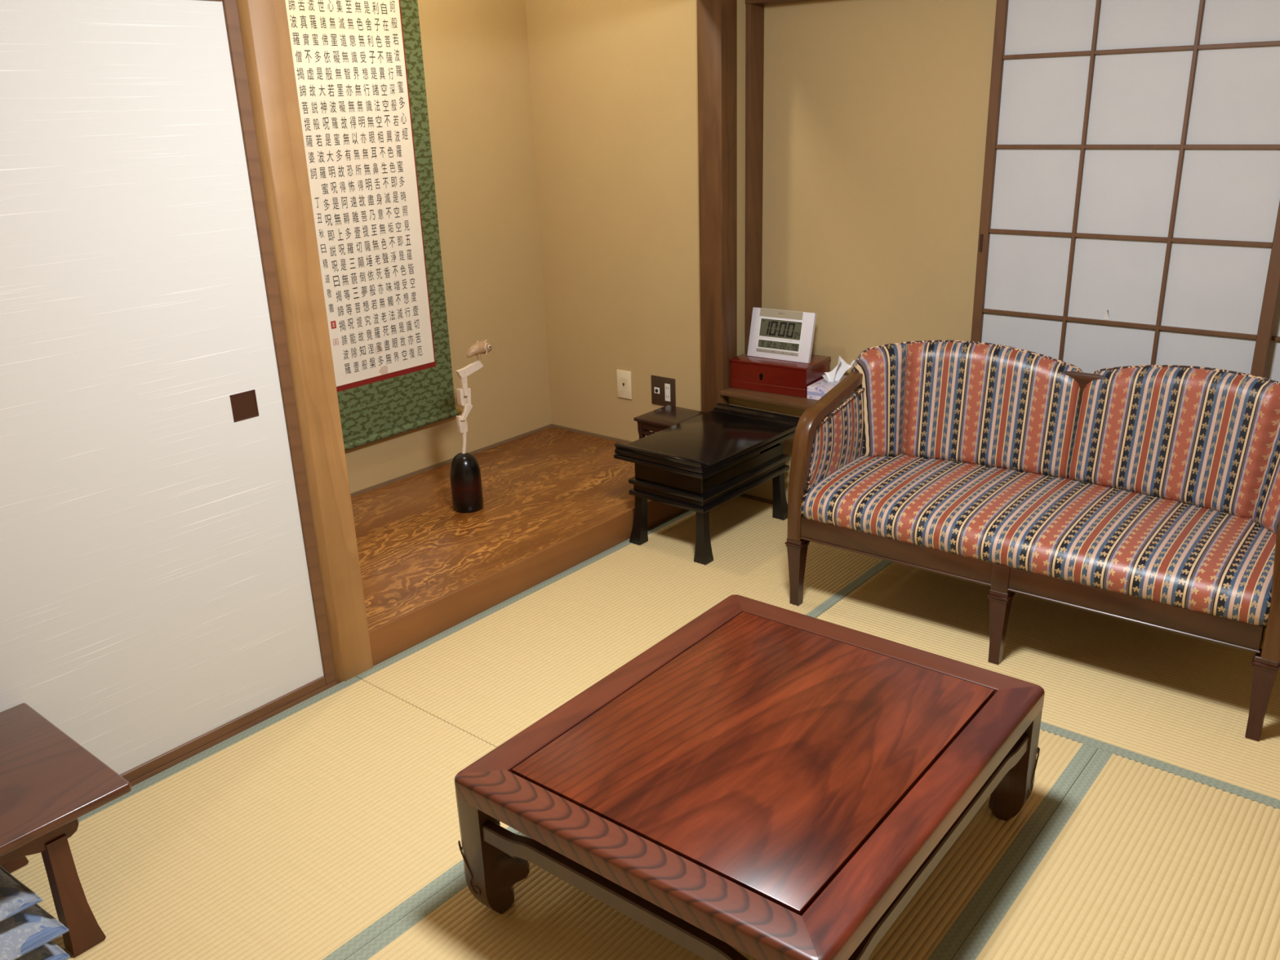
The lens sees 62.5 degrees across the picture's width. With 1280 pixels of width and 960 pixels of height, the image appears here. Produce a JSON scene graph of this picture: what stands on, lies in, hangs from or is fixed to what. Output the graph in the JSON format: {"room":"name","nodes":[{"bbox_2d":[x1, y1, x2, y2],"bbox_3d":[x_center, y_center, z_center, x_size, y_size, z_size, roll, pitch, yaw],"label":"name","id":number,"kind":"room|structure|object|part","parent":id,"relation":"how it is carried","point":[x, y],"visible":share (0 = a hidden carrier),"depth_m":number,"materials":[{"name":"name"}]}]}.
{"room":"traditional dwelling","nodes":[
{"label":"traditional dwelling","id":0,"kind":"room"},
{"bbox_2d":[344,0,551,493],"bbox_3d":[-1.051,-0.991,3.961,0.080,2.410,1.980,14,25,37],"label":"wall","id":1,"kind":"structure","parent":0,"point":[475,53],"depth_m":4.37,"materials":[{"name":"beige paint"}]},
{"bbox_2d":[284,0,462,450],"bbox_3d":[-1.012,-1.033,3.885,0.029,1.822,0.709,14,25,37],"label":"scroll","id":2,"kind":"object","parent":1,"relation":"attached to","point":[358,64],"visible":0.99,"depth_m":3.93,"materials":[{"name":"beige paper"}]},
{"bbox_2d":[350,423,552,497],"bbox_3d":[-0.990,-0.002,4.280,0.008,0.012,1.823,14,25,37],"label":"trim","id":3,"kind":"structure","parent":1,"relation":"attached to","point":[529,433],"depth_m":4.43,"materials":[{"name":"brown wood"}]},
{"bbox_2d":[351,426,648,630],"bbox_3d":[-0.611,0.116,3.993,0.983,0.040,1.823,14,25,37],"label":"floor","id":4,"kind":"structure","parent":0,"point":[541,489],"depth_m":3.89,"materials":[{"name":"brown wood"}]},
{"bbox_2d":[449,339,492,513],"bbox_3d":[-0.619,-0.200,3.907,0.115,0.614,0.230,14,25,37],"label":"ornament","id":5,"kind":"object","parent":4,"relation":"on","point":[466,487],"visible":1,"depth_m":3.88,"materials":[{"name":"black ceramic"}]},
{"bbox_2d":[633,404,706,439],"bbox_3d":[0.134,-0.141,4.216,0.224,0.247,0.224,14,25,37],"label":"stand","id":6,"kind":"object","parent":4,"relation":"on","point":[660,419],"visible":0.45,"depth_m":4.16,"materials":[{"name":"brown wood"}]},
{"bbox_3d":[0.008,-0.122,4.209,0.028,0.224,0.028,14,25,37],"label":"leg","id":7,"kind":"part","parent":6,"relation":"part of","materials":[{"name":"brown wood"}]},
{"bbox_3d":[0.130,-0.255,4.175,0.152,0.003,0.152,14,25,37],"label":"panel","id":8,"kind":"part","parent":6,"relation":"part of","materials":[{"name":"brown wood"}]},
{"bbox_2d":[525,0,805,503],"bbox_3d":[1.356,-0.807,3.226,4.598,2.410,0.088,14,25,37],"label":"wall","id":9,"kind":"structure","parent":0,"point":[614,83],"depth_m":4.31,"materials":[{"name":"beige paint"}]},
{"bbox_2d":[368,499,687,666],"bbox_3d":[-0.231,0.271,3.704,0.014,0.159,1.752,14,25,37],"label":"trim","id":10,"kind":"structure","parent":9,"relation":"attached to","point":[388,639],"depth_m":3.44,"materials":[{"name":"brown wood"}]},
{"bbox_2d":[551,423,631,444],"bbox_3d":[-0.067,-0.170,4.662,0.890,0.012,0.009,14,25,37],"label":"trim","id":11,"kind":"structure","parent":9,"relation":"attached to","point":[593,434],"depth_m":4.78,"materials":[{"name":"brown wood"}]},
{"bbox_2d":[616,368,631,399],"bbox_3d":[-0.069,-0.414,4.569,0.080,0.124,0.009,14,25,37],"label":"plate","id":12,"kind":"object","parent":9,"relation":"attached to","point":[624,377],"visible":1,"depth_m":4.56,"materials":[{"name":"beige plastic"}]},
{"bbox_2d":[651,374,675,406],"bbox_3d":[0.096,-0.372,4.438,0.126,0.124,0.013,14,25,37],"label":"outlet plate","id":13,"kind":"object","parent":9,"relation":"attached to","point":[663,388],"visible":0.97,"depth_m":4.43,"materials":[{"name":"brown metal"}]},
{"bbox_2d":[653,386,659,394],"bbox_3d":[0.072,-0.378,4.456,0.028,0.026,0.003,14,25,37],"label":"socket","id":14,"kind":"object","parent":13,"relation":"attached to","point":[656,389],"depth_m":4.45,"materials":[{"name":"white plastic"}]},
{"bbox_2d":[664,383,670,401],"bbox_3d":[0.116,-0.366,4.421,0.028,0.075,0.003,14,25,37],"label":"power socket","id":15,"kind":"object","parent":13,"relation":"attached to","point":[667,386],"depth_m":4.42,"materials":[{"name":"white plastic"}]},
{"bbox_2d":[696,0,737,412],"bbox_3d":[0.297,-1.055,4.014,0.108,2.410,0.100,14,25,37],"label":"wooden pillar","id":16,"kind":"structure","parent":9,"relation":"attached to","point":[717,20],"depth_m":3.96,"materials":[{"name":"brown wood"}]},
{"bbox_2d":[737,493,773,504],"bbox_3d":[1.728,0.409,3.293,3.537,0.054,0.022,14,25,37],"label":"trim","id":17,"kind":"structure","parent":9,"relation":"attached to","point":[746,495],"depth_m":4.26,"materials":[{"name":"brown wood"}]},
{"bbox_2d":[720,386,853,409],"bbox_3d":[1.788,-0.050,3.223,3.538,0.018,0.326,14,25,37],"label":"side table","id":18,"kind":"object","parent":9,"relation":"on","point":[798,402],"depth_m":4.06,"materials":[{"name":"brown wood"}]},
{"bbox_2d":[729,351,831,397],"bbox_3d":[0.556,-0.428,4.188,0.335,0.117,0.219,11,24,33],"label":"box","id":19,"kind":"object","parent":18,"relation":"on","point":[764,375],"visible":0.89,"depth_m":4.10,"materials":[{"name":"red wood"}]},
{"bbox_3d":[0.555,-0.478,4.170,0.335,0.010,0.219,11,24,33],"label":"lid","id":20,"kind":"part","parent":19,"relation":"part of","materials":[{"name":"red paint"}]},
{"bbox_2d":[746,306,817,363],"bbox_3d":[0.556,-0.569,4.134,0.274,0.191,0.071,12,24,34],"label":"clock","id":21,"kind":"object","parent":19,"relation":"on","point":[775,334],"visible":1,"depth_m":4.12,"materials":[{"name":"white plastic"}]},
{"bbox_3d":[0.542,-0.527,4.131,0.187,0.036,0.012,12,24,34],"label":"display frame","id":22,"kind":"part","parent":21,"relation":"part of","materials":[{"name":"white plastic"}]},
{"bbox_3d":[0.549,-0.589,4.121,0.187,0.074,0.021,12,24,34],"label":"display frame","id":23,"kind":"part","parent":21,"relation":"part of","materials":[{"name":"white plastic"}]},
{"bbox_2d":[806,355,854,399],"bbox_3d":[0.749,-0.400,4.055,0.122,0.143,0.225,12,24,33],"label":"tissue box","id":24,"kind":"object","parent":18,"relation":"on","point":[815,391],"visible":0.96,"depth_m":4.04,"materials":[{"name":"grey paper"}]},
{"bbox_2d":[970,0,1279,377],"bbox_3d":[1.519,-0.833,3.311,0.918,1.412,0.029,14,25,37],"label":"window","id":25,"kind":"structure","parent":9,"relation":"in","point":[1131,167],"depth_m":3.27,"materials":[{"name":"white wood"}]},
{"bbox_3d":[1.169,-0.811,3.611,0.011,0.060,0.005,14,25,37],"label":"finger pull","id":26,"kind":"part","parent":25,"relation":"part of","materials":[{"name":"brown wood"}]},
{"bbox_3d":[1.526,-0.511,3.425,0.849,0.012,0.013,14,25,37],"label":"rail","id":27,"kind":"part","parent":25,"relation":"part of","materials":[{"name":"brown wood"}]},
{"bbox_3d":[1.518,-0.767,3.333,0.849,0.012,0.013,14,25,37],"label":"rail","id":28,"kind":"part","parent":25,"relation":"part of","materials":[{"name":"brown wood"}]},
{"bbox_3d":[1.509,-1.024,3.241,0.849,0.012,0.013,14,25,37],"label":"rail","id":29,"kind":"part","parent":25,"relation":"part of","materials":[{"name":"brown wood"}]},
{"bbox_3d":[1.501,-1.283,3.148,0.849,0.012,0.013,14,25,37],"label":"rail","id":30,"kind":"part","parent":25,"relation":"part of","materials":[{"name":"brown wood"}]},
{"bbox_2d":[1264,292,1279,382],"bbox_3d":[2.221,-0.674,2.805,0.918,1.412,0.028,14,25,37],"label":"window","id":31,"kind":"structure","parent":9,"relation":"in","point":[1273,369],"depth_m":3.19,"materials":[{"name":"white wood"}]},
{"bbox_3d":[2.228,-0.346,2.921,0.849,0.012,0.013,14,25,37],"label":"rail","id":32,"kind":"part","parent":31,"relation":"part of","materials":[{"name":"brown wood"}]},
{"bbox_2d":[737,0,745,355],"bbox_3d":[0.373,-1.323,4.057,0.060,1.940,0.208,14,25,37],"label":"wall","id":33,"kind":"structure","parent":0,"point":[740,3],"depth_m":4.08,"materials":[{"name":"paint"}]},
{"bbox_2d":[744,4,764,352],"bbox_3d":[0.441,-1.341,4.071,0.024,1.920,0.092,14,25,37],"label":"trim","id":34,"kind":"structure","parent":33,"relation":"attached to","point":[754,13],"depth_m":4.09,"materials":[{"name":"brown wood"}]},
{"bbox_2d":[761,0,996,375],"bbox_3d":[0.877,-1.250,3.807,1.052,1.940,0.030,14,25,37],"label":"wall","id":35,"kind":"structure","parent":0,"point":[875,112],"depth_m":3.85,"materials":[{"name":"beige paint"}]},
{"bbox_3d":[0.534,0.977,1.961,3.650,0.040,3.810,14,25,37],"label":"floor","id":36,"kind":"structure","parent":0,"visible":0},
{"bbox_2d":[129,680,337,786],"bbox_3d":[-1.186,0.715,2.698,0.100,0.062,0.914,14,25,37],"label":"trim","id":37,"kind":"structure","parent":36,"relation":"on","point":[333,683],"depth_m":2.75,"materials":[{"name":"brown wood"}]},
{"bbox_2d":[0,0,335,782],"bbox_3d":[-1.189,-0.149,2.369,0.034,1.785,0.909,14,25,37],"label":"door","id":38,"kind":"structure","parent":37,"relation":"on","point":[162,597],"depth_m":2.40,"materials":[{"name":"paper"}]},
{"bbox_3d":[-1.189,-0.149,2.369,0.034,1.785,0.909,14,25,37],"label":"frame","id":39,"kind":"part","parent":38,"relation":"part of","materials":[{"name":"white paper"}]},
{"bbox_3d":[-0.979,-0.184,2.609,0.006,0.068,0.068,14,25,37],"label":"finger pull","id":40,"kind":"part","parent":38,"relation":"part of","materials":[{"name":"brown paint"}]},
{"bbox_3d":[-0.978,-0.184,2.608,0.001,0.062,0.062,14,25,37],"label":"dish","id":41,"kind":"part","parent":38,"relation":"part of","materials":[{"name":"brown wood"}]},
{"bbox_2d":[9,675,519,959],"bbox_3d":[-1.040,0.917,2.140,0.879,0.050,1.761,14,25,37],"label":"mat","id":42,"kind":"object","parent":36,"relation":"on","point":[313,829],"visible":0.71,"depth_m":2.36,"materials":[{"name":"beige wicker"}]},
{"bbox_2d":[14,940,70,959],"bbox_3d":[-1.411,0.924,1.979,0.469,0.067,0.464,14,25,37],"label":"floor cushion","id":43,"kind":"object","parent":42,"relation":"on","point":[49,950],"visible":0.27,"depth_m":2.00,"materials":[{"name":"blue fabric"}]},
{"bbox_2d":[0,903,69,959],"bbox_3d":[-1.405,0.866,1.962,0.474,0.067,0.464,14,25,37],"label":"floor cushion","id":44,"kind":"object","parent":43,"relation":"on","point":[28,930],"visible":0.62,"depth_m":1.97,"materials":[{"name":"blue fabric"}]},
{"bbox_2d":[0,866,42,921],"bbox_3d":[-1.436,0.807,1.942,0.439,0.071,0.464,14,25,37],"label":"floor cushion","id":45,"kind":"object","parent":44,"relation":"on","point":[15,897],"visible":0.99,"depth_m":1.97,"materials":[{"name":"blue fabric"}]},
{"bbox_2d":[0,702,131,956],"bbox_3d":[-1.414,0.800,1.936,0.486,0.330,0.804,14,25,37],"label":"side table","id":46,"kind":"object","parent":42,"relation":"on","point":[48,780],"visible":1,"depth_m":2.02,"materials":[{"name":"brown wood"}]},
{"bbox_3d":[-1.378,0.720,2.256,0.043,0.262,0.062,14,25,37],"label":"leg","id":47,"kind":"part","parent":46,"relation":"part of","materials":[{"name":"brown wood"}]},
{"bbox_3d":[-1.097,0.790,2.036,0.043,0.262,0.062,14,25,37],"label":"leg","id":48,"kind":"part","parent":46,"relation":"part of","materials":[{"name":"brown wood"}]},
{"bbox_2d":[236,0,373,684],"bbox_3d":[-0.894,-0.535,2.677,0.116,2.410,0.118,14,25,37],"label":"wooden pillar","id":49,"kind":"structure","parent":36,"relation":"on","point":[264,24],"depth_m":2.68,"materials":[{"name":"brown wood"}]},
{"bbox_2d":[355,496,893,746],"bbox_3d":[0.101,0.414,3.435,0.879,0.050,1.831,14,25,37],"label":"mat","id":50,"kind":"object","parent":36,"relation":"on","point":[491,675],"visible":0.44,"depth_m":3.35,"materials":[{"name":"beige wicker"}]},
{"bbox_2d":[613,403,799,564],"bbox_3d":[0.265,0.001,3.916,0.392,0.391,0.644,14,25,37],"label":"table","id":51,"kind":"object","parent":50,"relation":"on","point":[700,464],"visible":0.95,"depth_m":3.77,"materials":[{"name":"black paint"}]},
{"bbox_3d":[-0.006,0.139,3.856,0.052,0.190,0.052,14,25,37],"label":"leg","id":52,"kind":"part","parent":51,"relation":"part of","materials":[{"name":"black paint"}]},
{"bbox_3d":[0.221,0.195,3.678,0.052,0.190,0.052,14,25,37],"label":"leg","id":53,"kind":"part","parent":51,"relation":"part of","materials":[{"name":"black paint"}]},
{"bbox_3d":[0.542,0.053,4.043,0.052,0.190,0.052,14,25,37],"label":"leg","id":54,"kind":"part","parent":51,"relation":"part of","materials":[{"name":"black paint"}]},
{"bbox_2d":[345,728,1097,959],"bbox_3d":[0.206,0.844,2.227,0.909,0.050,1.788,14,25,37],"label":"mat","id":55,"kind":"object","parent":36,"relation":"on","point":[548,917],"visible":0.1,"depth_m":2.11,"materials":[{"name":"beige wicker"}]},
{"bbox_2d":[454,594,1044,959],"bbox_3d":[0.260,0.654,2.199,0.810,0.322,0.980,13,25,36],"label":"table","id":56,"kind":"object","parent":55,"relation":"on","point":[765,781],"visible":1,"depth_m":2.01,"materials":[{"name":"brown wood"}]},
{"bbox_3d":[-0.286,0.735,2.096,0.103,0.275,0.103,13,25,36],"label":"leg","id":57,"kind":"part","parent":56,"relation":"part of","materials":[{"name":"brown wood"}]},
{"bbox_3d":[-0.030,0.460,2.369,0.080,0.052,0.967,13,25,36],"label":"frame","id":58,"kind":"part","parent":56,"relation":"part of","materials":[{"name":"brown wood"}]},
{"bbox_3d":[-0.025,0.655,1.824,0.798,0.052,0.076,13,25,36],"label":"frame","id":59,"kind":"part","parent":56,"relation":"part of","materials":[{"name":"brown wood"}]},
{"bbox_3d":[0.255,0.523,2.151,0.638,0.042,0.814,13,25,36],"label":"panel","id":60,"kind":"part","parent":56,"relation":"part of","materials":[{"name":"brown wood"}]},
{"bbox_3d":[0.535,0.400,2.483,0.798,0.052,0.076,13,25,36],"label":"frame","id":61,"kind":"part","parent":56,"relation":"part of","materials":[{"name":"brown wood"}]},
{"bbox_3d":[0.541,0.596,1.937,0.080,0.052,0.968,13,25,36],"label":"frame","id":62,"kind":"part","parent":56,"relation":"part of","materials":[{"name":"brown wood"}]},
{"bbox_3d":[0.807,0.619,2.317,0.103,0.275,0.103,13,25,36],"label":"leg","id":63,"kind":"part","parent":56,"relation":"part of","materials":[{"name":"brown wood"}]},
{"bbox_2d":[816,562,1279,808],"bbox_3d":[1.414,0.546,2.946,1.788,0.050,0.945,14,25,37],"label":"mat","id":64,"kind":"object","parent":36,"relation":"on","point":[1171,702],"visible":0.64,"depth_m":2.94,"materials":[{"name":"beige wicker"}]},
{"bbox_2d":[785,339,1279,741],"bbox_3d":[1.182,0.065,3.078,1.385,0.780,0.648,13,25,36],"label":"sofa","id":65,"kind":"object","parent":64,"relation":"on","point":[1146,495],"visible":1,"depth_m":3.02,"materials":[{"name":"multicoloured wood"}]},
{"bbox_3d":[0.498,0.301,3.347,0.047,0.198,0.047,13,25,36],"label":"leg","id":66,"kind":"part","parent":65,"relation":"part of","materials":[{"name":"brown wood"}]},
{"bbox_3d":[0.684,-0.134,3.409,0.625,0.506,0.160,-16,24,-34],"label":"arm","id":67,"kind":"part","parent":65,"relation":"part of","materials":[{"name":"brown wood"}]},
{"bbox_3d":[0.667,-0.133,3.382,0.461,0.320,0.078,-18,25,-37],"label":"arm panel","id":68,"kind":"part","parent":65,"relation":"part of","materials":[{"name":"multicoloured fabric"}]},
{"bbox_2d":[851,342,1079,478],"bbox_3d":[1.028,-0.239,3.367,0.714,0.384,0.192,7,21,23],"label":"cushion","id":69,"kind":"object","parent":65,"relation":"on","point":[968,410],"depth_m":3.33,"materials":[{"name":"multicoloured fabric"}]},
{"bbox_3d":[1.007,0.421,2.964,0.047,0.198,0.047,13,25,36],"label":"leg","id":70,"kind":"part","parent":65,"relation":"part of","materials":[{"name":"brown wood"}]},
{"bbox_3d":[1.000,0.261,2.903,1.258,0.070,0.036,13,25,36],"label":"seat rail","id":71,"kind":"part","parent":65,"relation":"part of","materials":[{"name":"brown wood"}]},
{"bbox_2d":[800,453,1276,627],"bbox_3d":[1.161,0.108,3.064,1.268,0.111,0.576,13,25,36],"label":"seat cushion","id":72,"kind":"object","parent":65,"relation":"on","point":[1162,551],"depth_m":2.91,"materials":[{"name":"multicoloured fabric"}]},
{"bbox_3d":[1.335,-0.116,3.225,0.980,0.372,0.010,13,25,36],"label":"panel","id":73,"kind":"part","parent":65,"relation":"part of","materials":[{"name":"brown wood"}]},
{"bbox_3d":[1.331,-0.305,3.160,0.980,0.032,0.026,13,25,36],"label":"rail","id":74,"kind":"part","parent":65,"relation":"part of","materials":[{"name":"brown wood"}]},
{"bbox_2d":[1069,367,1279,533],"bbox_3d":[1.575,-0.110,2.956,0.192,0.384,0.714,-16,24,-34],"label":"cushion","id":75,"kind":"object","parent":65,"relation":"on","point":[1202,445],"depth_m":2.97,"materials":[{"name":"multicoloured fabric"}]},
{"bbox_3d":[1.516,0.542,2.581,0.047,0.198,0.047,13,25,36],"label":"leg","id":76,"kind":"part","parent":65,"relation":"part of","materials":[{"name":"brown wood"}]},
{"bbox_3d":[1.663,0.098,2.673,0.160,0.506,0.625,7,22,23],"label":"arm","id":77,"kind":"part","parent":65,"relation":"part of","materials":[{"name":"brown wood"}]},
{"bbox_2d":[951,748,1279,959],"bbox_3d":[0.908,1.019,1.676,0.909,0.050,1.788,14,25,37],"label":"mat","id":78,"kind":"object","parent":36,"relation":"on","point":[1137,860],"visible":1,"depth_m":2.16,"materials":[{"name":"beige wicker"}]},
{"bbox_3d":[1.799,-1.712,2.746,3.580,0.410,0.070,14,25,37],"label":"wall","id":79,"kind":"structure","parent":0,"visible":0},
{"bbox_2d":[745,0,812,4],"bbox_3d":[1.798,-1.469,2.822,3.580,0.098,0.098,14,25,37],"label":"trim","id":80,"kind":"structure","parent":79,"relation":"attached to","point":[747,2],"depth_m":3.85,"materials":[{"name":"brown wood"}]}
]}

